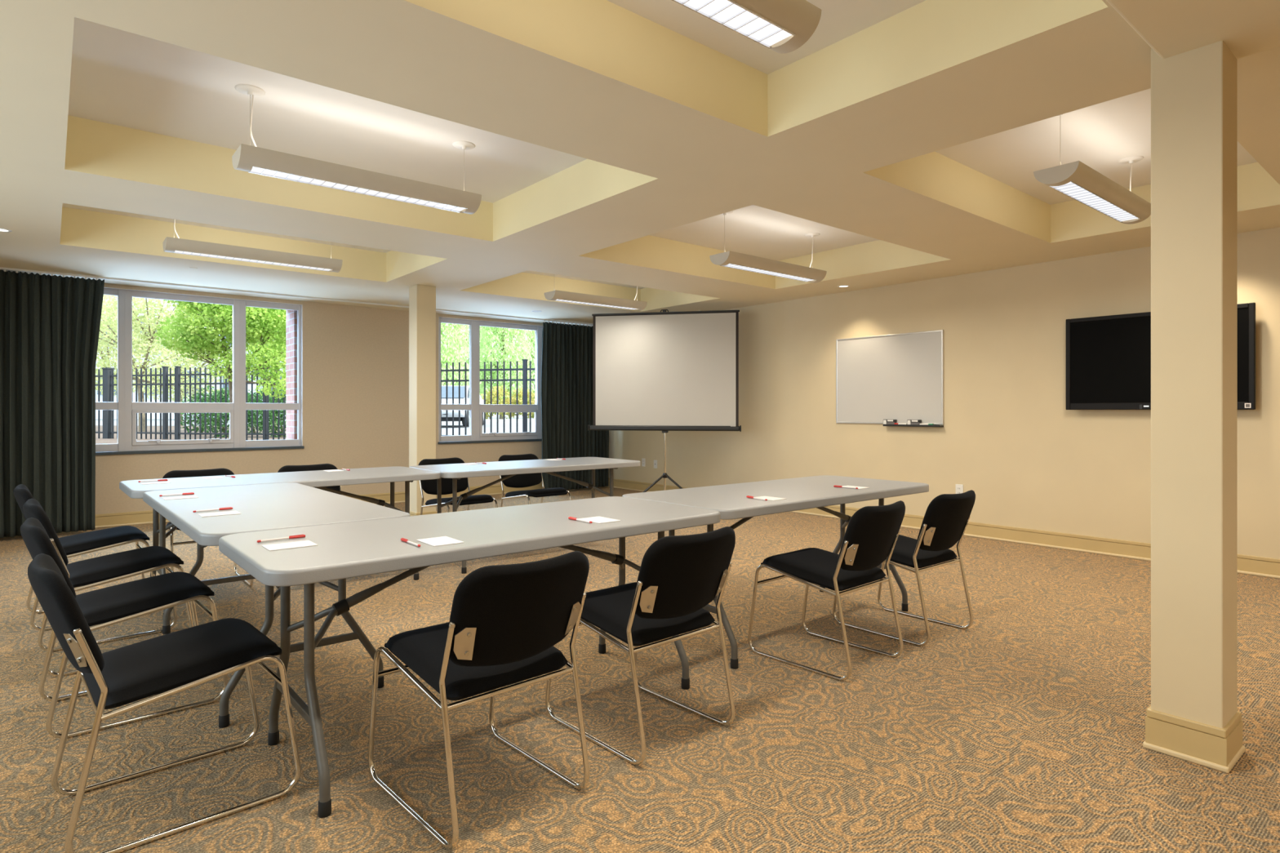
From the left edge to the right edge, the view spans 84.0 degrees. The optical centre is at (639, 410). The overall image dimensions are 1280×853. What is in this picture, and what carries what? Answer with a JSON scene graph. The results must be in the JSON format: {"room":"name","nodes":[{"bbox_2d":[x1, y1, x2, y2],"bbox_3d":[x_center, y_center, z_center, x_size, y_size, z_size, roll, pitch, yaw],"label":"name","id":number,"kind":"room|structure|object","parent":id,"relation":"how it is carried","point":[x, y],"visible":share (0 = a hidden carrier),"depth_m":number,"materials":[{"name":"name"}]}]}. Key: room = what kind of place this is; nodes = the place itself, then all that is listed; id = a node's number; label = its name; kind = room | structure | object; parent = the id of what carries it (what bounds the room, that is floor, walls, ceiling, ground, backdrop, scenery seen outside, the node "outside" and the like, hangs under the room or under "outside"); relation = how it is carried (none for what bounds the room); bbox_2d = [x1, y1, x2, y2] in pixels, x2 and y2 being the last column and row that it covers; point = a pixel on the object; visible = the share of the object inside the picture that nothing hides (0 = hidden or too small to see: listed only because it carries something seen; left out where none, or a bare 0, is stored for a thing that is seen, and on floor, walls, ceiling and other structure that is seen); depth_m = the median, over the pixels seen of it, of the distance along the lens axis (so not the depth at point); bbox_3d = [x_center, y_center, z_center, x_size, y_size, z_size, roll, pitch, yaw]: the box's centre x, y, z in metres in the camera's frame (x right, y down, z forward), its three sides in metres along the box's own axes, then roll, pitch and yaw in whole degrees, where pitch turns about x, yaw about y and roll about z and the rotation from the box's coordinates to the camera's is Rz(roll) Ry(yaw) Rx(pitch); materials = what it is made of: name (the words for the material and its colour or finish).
{"room":"meeting room","nodes":[
{"label":"meeting room","id":0,"kind":"room"},
{"bbox_2d":[95,283,542,517],"bbox_3d":[-3.267,-0.534,9.160,14.475,3.800,0.500,0,0,-40],"label":"wall","id":1,"kind":"structure","parent":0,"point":[356,358],"depth_m":8.56,"materials":[{"name":"beige paint"}]},
{"bbox_2d":[95,287,304,455],"bbox_3d":[-4.845,-0.396,7.588,2.323,1.677,0.145,0,0,-40],"label":"window","id":2,"kind":"structure","parent":1,"relation":"attached to","point":[127,443],"depth_m":7.64,"materials":[{"name":"white plastic"}]},
{"bbox_2d":[95,482,542,528],"bbox_3d":[-3.868,1.099,8.318,8.475,0.135,0.028,0,0,-40],"label":"baseboard","id":3,"kind":"structure","parent":1,"relation":"attached to","point":[144,517],"depth_m":7.35,"materials":[{"name":"paint"}]},
{"bbox_2d":[437,316,542,444],"bbox_3d":[-1.829,-0.396,10.091,2.227,1.677,0.145,0,0,-40],"label":"window","id":4,"kind":"structure","parent":1,"relation":"attached to","point":[476,435],"depth_m":9.79,"materials":[{"name":"white plastic"}]},
{"bbox_2d":[0,0,1279,326],"bbox_3d":[0.047,-1.499,3.603,8.675,0.450,12.485,0,0,-40],"label":"ceiling","id":5,"kind":"structure","parent":0,"point":[612,140],"depth_m":3.78,"materials":[{"name":"paint"}]},
{"bbox_2d":[0,227,12,231],"bbox_3d":[-4.504,-1.273,5.007,0.130,0.006,0.130,0,0,-40],"label":"recessed light","id":6,"kind":"object","parent":5,"relation":"in","point":[2,229],"visible":1,"depth_m":5.03,"materials":[{"name":"white plastic"}]},
{"bbox_2d":[162,218,342,272],"bbox_3d":[-3.055,-1.373,5.684,1.257,0.382,0.216,0,0,-40],"label":"pendant light","id":7,"kind":"object","parent":5,"relation":"hanging from","point":[173,245],"visible":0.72,"depth_m":5.58,"materials":[{"name":"metal"}]},
{"bbox_2d":[0,266,593,325],"bbox_3d":[-3.631,-1.265,8.033,8.475,0.018,0.024,0,0,-40],"label":"track","id":8,"kind":"object","parent":5,"relation":"attached to","point":[1,268],"visible":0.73,"depth_m":7.58,"materials":[{"name":"white plastic"}]},
{"bbox_2d":[0,269,104,537],"bbox_3d":[-5.775,-0.062,6.255,1.705,2.386,0.112,0,0,-40],"label":"curtain","id":9,"kind":"object","parent":8,"relation":"hanging from","point":[50,325],"visible":0.93,"depth_m":6.54,"materials":[{"name":"black fabric"}]},
{"bbox_2d":[541,320,608,489],"bbox_3d":[-0.919,-0.062,10.275,1.162,2.386,0.112,0,0,-40],"label":"curtain","id":10,"kind":"object","parent":8,"relation":"hanging from","point":[567,349],"visible":0.71,"depth_m":10.18,"materials":[{"name":"black fabric"}]},
{"bbox_2d":[231,84,481,214],"bbox_3d":[-1.470,-1.367,3.830,1.257,0.395,0.216,0,0,-40],"label":"pendant light","id":11,"kind":"object","parent":5,"relation":"hanging from","point":[250,158],"visible":1,"depth_m":3.70,"materials":[{"name":"metal"}]},
{"bbox_2d":[544,286,647,311],"bbox_3d":[-0.466,-1.360,7.833,1.257,0.408,0.216,0,0,-40],"label":"pendant light","id":12,"kind":"object","parent":5,"relation":"hanging from","point":[557,295],"visible":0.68,"depth_m":7.73,"materials":[{"name":"metal"}]},
{"bbox_2d":[672,0,821,53],"bbox_3d":[0.028,-1.373,1.939,1.257,0.382,0.216,0,0,-40],"label":"pendant light","id":13,"kind":"object","parent":5,"relation":"hanging from","point":[780,26],"visible":1,"depth_m":2.19,"materials":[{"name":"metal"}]},
{"bbox_2d":[709,210,826,283],"bbox_3d":[1.100,-1.353,5.963,1.257,0.422,0.216,0,0,-40],"label":"pendant light","id":14,"kind":"object","parent":5,"relation":"hanging from","point":[729,259],"visible":0.98,"depth_m":5.85,"materials":[{"name":"metal"}]},
{"bbox_2d":[837,284,849,287],"bbox_3d":[2.084,-1.273,7.283,0.130,0.006,0.130,0,0,-40],"label":"recessed light","id":15,"kind":"object","parent":5,"relation":"in","point":[841,286],"visible":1,"depth_m":7.28,"materials":[{"name":"white plastic"}]},
{"bbox_2d":[1033,111,1151,223],"bbox_3d":[2.625,-1.369,4.071,1.257,0.390,0.216,0,0,-40],"label":"pendant light","id":16,"kind":"object","parent":5,"relation":"hanging from","point":[1077,180],"visible":0.88,"depth_m":3.92,"materials":[{"name":"metal"}]},
{"bbox_2d":[1106,0,1279,58],"bbox_3d":[1.324,-1.242,-0.632,5.030,0.084,4.135,0,0,-40],"label":"ceiling beam","id":17,"kind":"structure","parent":5,"relation":"attached to","point":[1171,28],"depth_m":2.20,"materials":[{"name":"paint"}]},
{"bbox_2d":[0,486,1279,852],"bbox_3d":[0.047,1.226,3.603,8.475,0.120,12.285,0,0,-40],"label":"floor","id":18,"kind":"structure","parent":0,"point":[1020,729],"depth_m":2.60,"materials":[{"name":"carpet"}]},
{"bbox_2d":[13,484,155,631],"bbox_3d":[-3.158,0.789,4.059,0.628,0.754,0.455,0,0,-43],"label":"chair","id":19,"kind":"object","parent":18,"relation":"on","point":[77,544],"visible":0.46,"depth_m":3.98,"materials":[{"name":"black fabric"}]},
{"bbox_2d":[22,498,193,676],"bbox_3d":[-2.544,0.789,3.410,0.628,0.754,0.455,0,0,-43],"label":"chair","id":20,"kind":"object","parent":18,"relation":"on","point":[99,571],"visible":0.7,"depth_m":3.33,"materials":[{"name":"black fabric"}]},
{"bbox_2d":[20,517,228,738],"bbox_3d":[-2.043,0.789,2.823,0.628,0.754,0.455,0,0,-43],"label":"chair","id":21,"kind":"object","parent":18,"relation":"on","point":[107,606],"visible":0.65,"depth_m":2.73,"materials":[{"name":"black fabric"}]},
{"bbox_2d":[27,553,301,852],"bbox_3d":[-1.420,0.789,2.131,0.628,0.754,0.455,0,0,-43],"label":"chair","id":22,"kind":"object","parent":18,"relation":"on","point":[161,667],"visible":1,"depth_m":2.02,"materials":[{"name":"black fabric"}]},
{"bbox_2d":[162,468,253,586],"bbox_3d":[-2.911,0.789,4.766,0.455,0.754,0.628,0,0,-40],"label":"chair","id":23,"kind":"object","parent":18,"relation":"on","point":[215,472],"visible":0.19,"depth_m":4.93,"materials":[{"name":"black fabric"}]},
{"bbox_2d":[142,482,409,728],"bbox_3d":[-1.789,0.798,3.364,0.762,0.736,1.775,0,0,-41],"label":"folding table","id":24,"kind":"object","parent":18,"relation":"on","point":[271,506],"visible":0.64,"depth_m":3.01,"materials":[{"name":"white plastic"}]},
{"bbox_2d":[159,492,194,496],"bbox_3d":[-2.338,0.424,3.593,0.150,0.011,0.010,0,0,-43],"label":"ballpoint pen","id":25,"kind":"object","parent":24,"relation":"on","point":[188,493],"visible":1,"depth_m":3.60,"materials":[{"name":"red plastic"}]},
{"bbox_2d":[162,495,199,500],"bbox_3d":[-2.259,0.428,3.498,0.140,0.002,0.103,0,0,-40],"label":"note card","id":26,"kind":"object","parent":24,"relation":"on","point":[188,496],"visible":1,"depth_m":3.50,"materials":[{"name":"paper"}]},
{"bbox_2d":[192,506,232,512],"bbox_3d":[-1.824,0.424,3.039,0.150,0.011,0.010,0,0,-45],"label":"ballpoint pen","id":27,"kind":"object","parent":24,"relation":"on","point":[228,508],"visible":1,"depth_m":3.04,"materials":[{"name":"red plastic"}]},
{"bbox_2d":[198,511,240,516],"bbox_3d":[-1.744,0.428,2.950,0.140,0.002,0.103,0,0,-40],"label":"note card","id":28,"kind":"object","parent":24,"relation":"on","point":[228,513],"visible":1,"depth_m":2.94,"materials":[{"name":"paper"}]},
{"bbox_2d":[119,466,440,620],"bbox_3d":[-2.276,0.798,4.648,1.775,0.736,0.762,0,0,-41],"label":"folding table","id":29,"kind":"object","parent":18,"relation":"on","point":[319,479],"visible":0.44,"depth_m":4.54,"materials":[{"name":"white plastic"}]},
{"bbox_2d":[137,479,168,482],"bbox_3d":[-2.938,0.424,4.294,0.150,0.011,0.010,0,0,-44],"label":"ballpoint pen","id":30,"kind":"object","parent":29,"relation":"on","point":[159,480],"visible":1,"depth_m":4.30,"materials":[{"name":"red plastic"}]},
{"bbox_2d":[140,481,170,484],"bbox_3d":[-2.866,0.428,4.207,0.140,0.002,0.103,0,0,-41],"label":"note card","id":31,"kind":"object","parent":29,"relation":"on","point":[157,482],"visible":1,"depth_m":4.21,"materials":[{"name":"paper"}]},
{"bbox_2d":[202,476,223,479],"bbox_3d":[-2.723,0.428,4.532,0.103,0.002,0.140,0,0,-40],"label":"note card","id":32,"kind":"object","parent":29,"relation":"on","point":[206,477],"visible":1,"depth_m":4.51,"materials":[{"name":"paper"}]},
{"bbox_2d":[322,469,342,471],"bbox_3d":[-2.187,0.428,5.068,0.103,0.002,0.140,0,0,-40],"label":"note card","id":33,"kind":"object","parent":29,"relation":"on","point":[333,470],"visible":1,"depth_m":5.06,"materials":[{"name":"paper"}]},
{"bbox_2d":[277,463,341,494],"bbox_3d":[-2.355,0.789,5.215,0.455,0.754,0.628,0,0,-41],"label":"chair","id":34,"kind":"object","parent":18,"relation":"on","point":[322,466],"visible":0.1,"depth_m":5.44,"materials":[{"name":"black fabric"}]},
{"bbox_2d":[408,284,437,515],"bbox_3d":[-2.237,-0.054,7.315,0.241,2.440,0.243,0,0,-40],"label":"column","id":35,"kind":"structure","parent":18,"relation":"on","point":[422,298],"depth_m":7.24,"materials":[{"name":"paint"}]},
{"bbox_2d":[418,457,497,515],"bbox_3d":[-1.527,0.789,5.935,0.455,0.754,0.628,0,0,-44],"label":"chair","id":36,"kind":"object","parent":18,"relation":"on","point":[428,486],"visible":0.54,"depth_m":5.98,"materials":[{"name":"black fabric"}]},
{"bbox_2d":[218,496,720,817],"bbox_3d":[-0.545,0.798,2.739,1.775,0.736,0.762,0,0,-40],"label":"folding table","id":37,"kind":"object","parent":18,"relation":"on","point":[345,550],"visible":0.88,"depth_m":2.40,"materials":[{"name":"grey plastic"}]},
{"bbox_2d":[257,534,305,542],"bbox_3d":[-1.187,0.424,2.357,0.150,0.011,0.010,0,0,-44],"label":"ballpoint pen","id":38,"kind":"object","parent":37,"relation":"on","point":[297,535],"visible":1,"depth_m":2.36,"materials":[{"name":"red plastic"}]},
{"bbox_2d":[262,540,317,551],"bbox_3d":[-1.112,0.428,2.260,0.140,0.002,0.103,0,0,-40],"label":"note card","id":39,"kind":"object","parent":37,"relation":"on","point":[306,543],"visible":1,"depth_m":2.25,"materials":[{"name":"paper"}]},
{"bbox_2d":[400,537,420,546],"bbox_3d":[-0.738,0.424,2.288,0.010,0.011,0.150,0,0,-40],"label":"ballpoint pen","id":40,"kind":"object","parent":37,"relation":"on","point":[403,540],"visible":1,"depth_m":2.29,"materials":[{"name":"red plastic"}]},
{"bbox_2d":[416,536,464,546],"bbox_3d":[-0.656,0.428,2.333,0.103,0.002,0.140,0,0,-40],"label":"note card","id":41,"kind":"object","parent":37,"relation":"on","point":[443,540],"visible":1,"depth_m":2.32,"materials":[{"name":"paper"}]},
{"bbox_2d":[568,516,592,523],"bbox_3d":[-0.232,0.424,2.756,0.010,0.011,0.150,0,0,-41],"label":"ballpoint pen","id":42,"kind":"object","parent":37,"relation":"on","point":[569,517],"visible":1,"depth_m":2.76,"materials":[{"name":"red plastic"}]},
{"bbox_2d":[577,516,620,523],"bbox_3d":[-0.160,0.428,2.789,0.103,0.002,0.140,0,0,-40],"label":"note card","id":43,"kind":"object","parent":37,"relation":"on","point":[594,519],"visible":0.88,"depth_m":2.79,"materials":[{"name":"paper"}]},
{"bbox_2d":[368,551,589,849],"bbox_3d":[-0.487,0.789,2.186,0.455,0.754,0.628,0,0,-43],"label":"chair","id":44,"kind":"object","parent":18,"relation":"on","point":[504,628],"visible":1,"depth_m":2.00,"materials":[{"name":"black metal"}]},
{"bbox_2d":[408,457,640,573],"bbox_3d":[-0.888,0.798,5.781,1.775,0.736,0.762,0,0,-40],"label":"folding table","id":45,"kind":"object","parent":18,"relation":"on","point":[454,471],"visible":0.62,"depth_m":5.55,"materials":[{"name":"white plastic"}]},
{"bbox_2d":[460,462,479,465],"bbox_3d":[-1.362,0.428,5.692,0.103,0.002,0.140,0,0,-40],"label":"note card","id":46,"kind":"object","parent":45,"relation":"on","point":[470,464],"visible":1,"depth_m":5.68,"materials":[{"name":"paper"}]},
{"bbox_2d":[497,453,571,506],"bbox_3d":[-0.967,0.789,6.478,0.455,0.754,0.628,0,0,-42],"label":"chair","id":47,"kind":"object","parent":18,"relation":"on","point":[517,481],"visible":0.66,"depth_m":6.53,"materials":[{"name":"black fabric"}]},
{"bbox_2d":[545,526,735,764],"bbox_3d":[0.013,0.789,2.634,0.455,0.754,0.628,0,0,-42],"label":"chair","id":48,"kind":"object","parent":18,"relation":"on","point":[679,575],"visible":0.9,"depth_m":2.45,"materials":[{"name":"black fabric"}]},
{"bbox_2d":[587,309,741,492],"bbox_3d":[0.281,-0.011,8.616,1.818,2.377,0.880,0,0,2],"label":"projection screen","id":49,"kind":"object","parent":18,"relation":"on","point":[664,371],"visible":0.88,"depth_m":8.42,"materials":[{"name":"white fabric"}]},
{"bbox_2d":[622,475,928,669],"bbox_3d":[0.802,0.798,3.905,1.775,0.736,0.762,0,0,-40],"label":"folding table","id":50,"kind":"object","parent":18,"relation":"on","point":[731,500],"visible":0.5,"depth_m":3.69,"materials":[{"name":"white plastic"}]},
{"bbox_2d":[746,495,767,500],"bbox_3d":[0.565,0.424,3.443,0.010,0.011,0.150,0,0,-31],"label":"ballpoint pen","id":51,"kind":"object","parent":50,"relation":"on","point":[747,496],"visible":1,"depth_m":3.45,"materials":[{"name":"red plastic"}]},
{"bbox_2d":[756,496,786,500],"bbox_3d":[0.629,0.428,3.473,0.103,0.002,0.140,0,0,-40],"label":"note card","id":52,"kind":"object","parent":50,"relation":"on","point":[768,498],"visible":0.94,"depth_m":3.46,"materials":[{"name":"paper"}]},
{"bbox_2d":[833,484,857,488],"bbox_3d":[1.139,0.424,3.939,0.010,0.011,0.150,0,0,-43],"label":"ballpoint pen","id":53,"kind":"object","parent":50,"relation":"on","point":[834,486],"visible":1,"depth_m":3.94,"materials":[{"name":"red plastic"}]},
{"bbox_2d":[842,485,869,488],"bbox_3d":[1.190,0.428,3.971,0.103,0.002,0.140,0,0,-40],"label":"note card","id":54,"kind":"object","parent":50,"relation":"on","point":[859,487],"visible":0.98,"depth_m":3.98,"materials":[{"name":"paper"}]},
{"bbox_2d":[747,500,905,680],"bbox_3d":[0.897,0.789,3.361,0.455,0.754,0.628,0,0,-42],"label":"chair","id":55,"kind":"object","parent":18,"relation":"on","point":[872,532],"visible":1,"depth_m":3.20,"materials":[{"name":"black fabric"}]},
{"bbox_2d":[832,489,975,646],"bbox_3d":[1.428,0.789,3.809,0.455,0.754,0.628,0,0,-39],"label":"chair","id":56,"kind":"object","parent":18,"relation":"on","point":[946,518],"visible":0.76,"depth_m":3.60,"materials":[{"name":"black fabric"}]},
{"bbox_2d":[1142,40,1245,773],"bbox_3d":[1.903,-0.042,2.445,0.241,2.416,0.235,0,0,-40],"label":"column","id":57,"kind":"structure","parent":18,"relation":"on","point":[1193,716],"depth_m":2.38,"materials":[{"name":"paint"}]},
{"bbox_2d":[608,226,1279,563],"bbox_3d":[3.253,-0.249,6.493,0.150,2.830,12.935,0,0,-40],"label":"wall","id":58,"kind":"structure","parent":0,"point":[1008,435],"depth_m":6.43,"materials":[{"name":"paint"}]},
{"bbox_2d":[641,457,644,466],"bbox_3d":[0.050,0.746,10.225,0.010,0.116,0.072,0,0,-40],"label":"wall outlet","id":59,"kind":"object","parent":58,"relation":"attached to","point":[642,459],"visible":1,"depth_m":10.23,"materials":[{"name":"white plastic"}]},
{"bbox_2d":[653,459,657,468],"bbox_3d":[0.216,0.756,10.025,0.010,0.116,0.072,0,0,-40],"label":"wall outlet","id":60,"kind":"object","parent":58,"relation":"attached to","point":[655,461],"visible":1,"depth_m":10.02,"materials":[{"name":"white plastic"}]},
{"bbox_2d":[835,329,943,426],"bbox_3d":[2.490,-0.307,7.233,0.078,0.930,1.197,0,0,-40],"label":"whiteboard","id":61,"kind":"object","parent":58,"relation":"attached to","point":[900,377],"visible":1,"depth_m":7.20,"materials":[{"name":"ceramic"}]},
{"bbox_2d":[883,419,897,424],"bbox_3d":[2.527,0.117,7.190,0.052,0.054,0.128,0,0,-40],"label":"eraser","id":62,"kind":"object","parent":61,"relation":"on","point":[885,421],"visible":1,"depth_m":7.17,"materials":[{"name":"grey fabric"}]},
{"bbox_2d":[883,424,943,426],"bbox_3d":[2.681,0.148,7.003,0.078,0.020,0.598,0,0,-40],"label":"marker tray","id":63,"kind":"object","parent":61,"relation":"on","point":[904,425],"depth_m":6.94,"materials":[{"name":"silver plastic"}]},
{"bbox_2d":[906,419,921,424],"bbox_3d":[2.695,0.117,6.988,0.052,0.054,0.128,0,0,-40],"label":"eraser","id":64,"kind":"object","parent":61,"relation":"on","point":[909,421],"visible":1,"depth_m":6.96,"materials":[{"name":"grey fabric"}]},
{"bbox_2d":[607,478,1279,578],"bbox_3d":[3.296,1.099,6.301,0.028,0.135,12.285,0,0,-40],"label":"baseboard","id":65,"kind":"structure","parent":58,"relation":"attached to","point":[1269,569],"depth_m":6.04,"materials":[{"name":"paint"}]},
{"bbox_2d":[955,484,963,493],"bbox_3d":[2.996,0.751,6.677,0.010,0.116,0.072,0,0,-40],"label":"wall outlet","id":66,"kind":"object","parent":58,"relation":"attached to","point":[959,488],"visible":0.74,"depth_m":6.67,"materials":[{"name":"white plastic"}]},
{"bbox_2d":[1066,302,1255,409],"bbox_3d":[3.945,-0.381,5.460,0.103,0.750,1.202,0,0,-40],"label":"television","id":67,"kind":"object","parent":58,"relation":"attached to","point":[1108,357],"visible":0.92,"depth_m":5.60,"materials":[{"name":"black plastic"}]},
{"label":"outside","id":68,"kind":"structure","parent":0,"visible":0},
{"bbox_2d":[95,413,534,435],"bbox_3d":[-44.586,0.736,53.704,240.000,0.300,120.400,0,0,-40],"label":"ground","id":69,"kind":"structure","parent":68,"point":[495,416],"depth_m":27.51,"materials":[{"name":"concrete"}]},
{"bbox_2d":[132,307,232,426],"bbox_3d":[-17.082,-1.614,26.578,3.877,4.462,2.470,0,0,-22],"label":"birch tree","id":70,"kind":"object","parent":69,"relation":"on","point":[191,362],"visible":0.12,"depth_m":26.36,"materials":[{"name":"green plant"}]},
{"bbox_2d":[95,294,285,419],"bbox_3d":[-27.836,-5.134,50.000,18.800,11.400,8.800,0,0,0],"label":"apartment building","id":71,"kind":"structure","parent":69,"relation":"on","point":[249,386],"depth_m":46.00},
{"bbox_2d":[95,425,285,444],"bbox_3d":[-16.855,0.716,10.709,29.454,0.300,42.187,0,0,-6],"label":"planting bed","id":72,"kind":"object","parent":69,"relation":"on","point":[98,441],"depth_m":15.63,"materials":[{"name":"green plant"}]},
{"bbox_2d":[95,294,150,397],"bbox_3d":[-17.226,-1.776,22.545,2.810,4.800,2.259,0,0,9],"label":"birch tree","id":73,"kind":"object","parent":72,"relation":"on","point":[108,353],"visible":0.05,"depth_m":22.49,"materials":[{"name":"green plant"}]},
{"bbox_2d":[95,294,205,431],"bbox_3d":[-13.456,-1.517,19.104,3.324,4.272,2.158,0,0,-14],"label":"birch tree","id":74,"kind":"object","parent":72,"relation":"on","point":[150,304],"visible":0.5,"depth_m":18.91,"materials":[{"name":"green plant"}]},
{"bbox_2d":[173,385,224,432],"bbox_3d":[-10.337,0.014,16.805,1.157,1.219,1.120,0,0,-40],"label":"shrub","id":75,"kind":"object","parent":72,"relation":"on","point":[207,386],"visible":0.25,"depth_m":16.60,"materials":[{"name":"green plant"}]},
{"bbox_2d":[152,299,285,439],"bbox_3d":[-6.288,-0.953,11.080,2.426,3.142,1.495,0,0,-14],"label":"maple tree","id":76,"kind":"object","parent":72,"relation":"on","point":[261,321],"visible":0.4,"depth_m":10.80,"materials":[{"name":"green plant"}]},
{"bbox_2d":[201,385,256,437],"bbox_3d":[-8.785,0.050,15.208,1.067,1.252,1.109,0,0,-40],"label":"shrub","id":77,"kind":"object","parent":72,"relation":"on","point":[223,389],"visible":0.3,"depth_m":15.06,"materials":[{"name":"green plant"}]},
{"bbox_2d":[247,387,280,433],"bbox_3d":[-9.084,0.030,16.788,1.135,1.196,1.153,0,0,-40],"label":"shrub","id":78,"kind":"object","parent":72,"relation":"on","point":[255,393],"visible":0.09,"depth_m":16.69,"materials":[{"name":"green plant"}]},
{"bbox_2d":[245,313,285,431],"bbox_3d":[-9.681,-1.367,19.004,2.341,3.981,1.949,0,0,-40],"label":"maple tree","id":79,"kind":"object","parent":72,"relation":"on","point":[257,343],"visible":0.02,"depth_m":18.86,"materials":[{"name":"green plant"}]},
{"bbox_2d":[253,386,285,437],"bbox_3d":[-7.673,0.055,15.185,1.092,1.257,1.077,0,0,-10],"label":"shrub","id":80,"kind":"object","parent":72,"relation":"on","point":[270,412],"visible":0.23,"depth_m":14.97,"materials":[{"name":"green plant"}]},
{"bbox_2d":[95,359,534,439],"bbox_3d":[-7.029,-0.151,13.385,11.780,1.435,0.151,0,0,15],"label":"iron fence","id":81,"kind":"object","parent":72,"relation":"on","point":[108,375],"visible":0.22,"depth_m":13.75,"materials":[{"name":"metal"}]},
{"bbox_2d":[440,322,469,386],"bbox_3d":[-11.871,-3.403,40.976,4.584,8.057,3.583,0,0,-8],"label":"willow tree","id":82,"kind":"object","parent":69,"relation":"on","point":[446,347],"visible":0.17,"depth_m":40.72,"materials":[{"name":"green plant"}]},
{"bbox_2d":[441,385,484,426],"bbox_3d":[-6.901,-0.189,25.979,2.060,1.510,4.408,0,0,-2],"label":"car","id":83,"kind":"object","parent":69,"relation":"on","point":[443,387],"visible":0.15,"depth_m":24.75,"materials":[{"name":"white paint"}]},
{"bbox_2d":[447,324,497,395],"bbox_3d":[-12.532,-3.388,52.076,4.418,8.024,3.717,0,0,-20],"label":"willow tree","id":84,"kind":"object","parent":69,"relation":"on","point":[467,326],"visible":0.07,"depth_m":51.14,"materials":[{"name":"green plant"}]},
{"bbox_2d":[441,419,534,422],"bbox_3d":[-6.968,0.496,33.000,10.098,0.180,0.300,0,0,0],"label":"kerb","id":85,"kind":"object","parent":69,"relation":"on","point":[486,420],"visible":0.29,"depth_m":32.85,"materials":[{"name":"concrete"}]},
{"bbox_2d":[480,385,514,419],"bbox_3d":[-7.460,-0.326,35.510,2.320,1.895,1.536,0,0,-5],"label":"shrub","id":86,"kind":"object","parent":69,"relation":"on","point":[487,395],"visible":0.38,"depth_m":35.29,"materials":[{"name":"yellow plant"}]},
{"bbox_2d":[467,325,534,419],"bbox_3d":[-8.885,-3.398,45.555,4.395,8.057,3.681,0,0,-17],"label":"willow tree","id":87,"kind":"object","parent":69,"relation":"on","point":[499,335],"visible":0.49,"depth_m":44.87,"materials":[{"name":"green plant"}]},
{"bbox_2d":[498,387,533,418],"bbox_3d":[-6.581,-0.301,38.001,2.289,1.877,1.562,0,0,3],"label":"shrub","id":88,"kind":"object","parent":69,"relation":"on","point":[520,393],"visible":0.24,"depth_m":37.81,"materials":[{"name":"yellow plant"}]},
{"bbox_2d":[506,329,534,417],"bbox_3d":[-7.906,-3.360,53.974,4.514,7.983,3.627,0,0,-10],"label":"willow tree","id":89,"kind":"object","parent":69,"relation":"on","point":[531,336],"visible":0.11,"depth_m":53.12,"materials":[{"name":"green plant"}]},
{"bbox_2d":[518,392,534,418],"bbox_3d":[-5.022,-0.342,35.995,2.230,1.933,1.503,0,0,0],"label":"shrub","id":90,"kind":"object","parent":69,"relation":"on","point":[532,398],"visible":0.09,"depth_m":35.75,"materials":[{"name":"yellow plant"}]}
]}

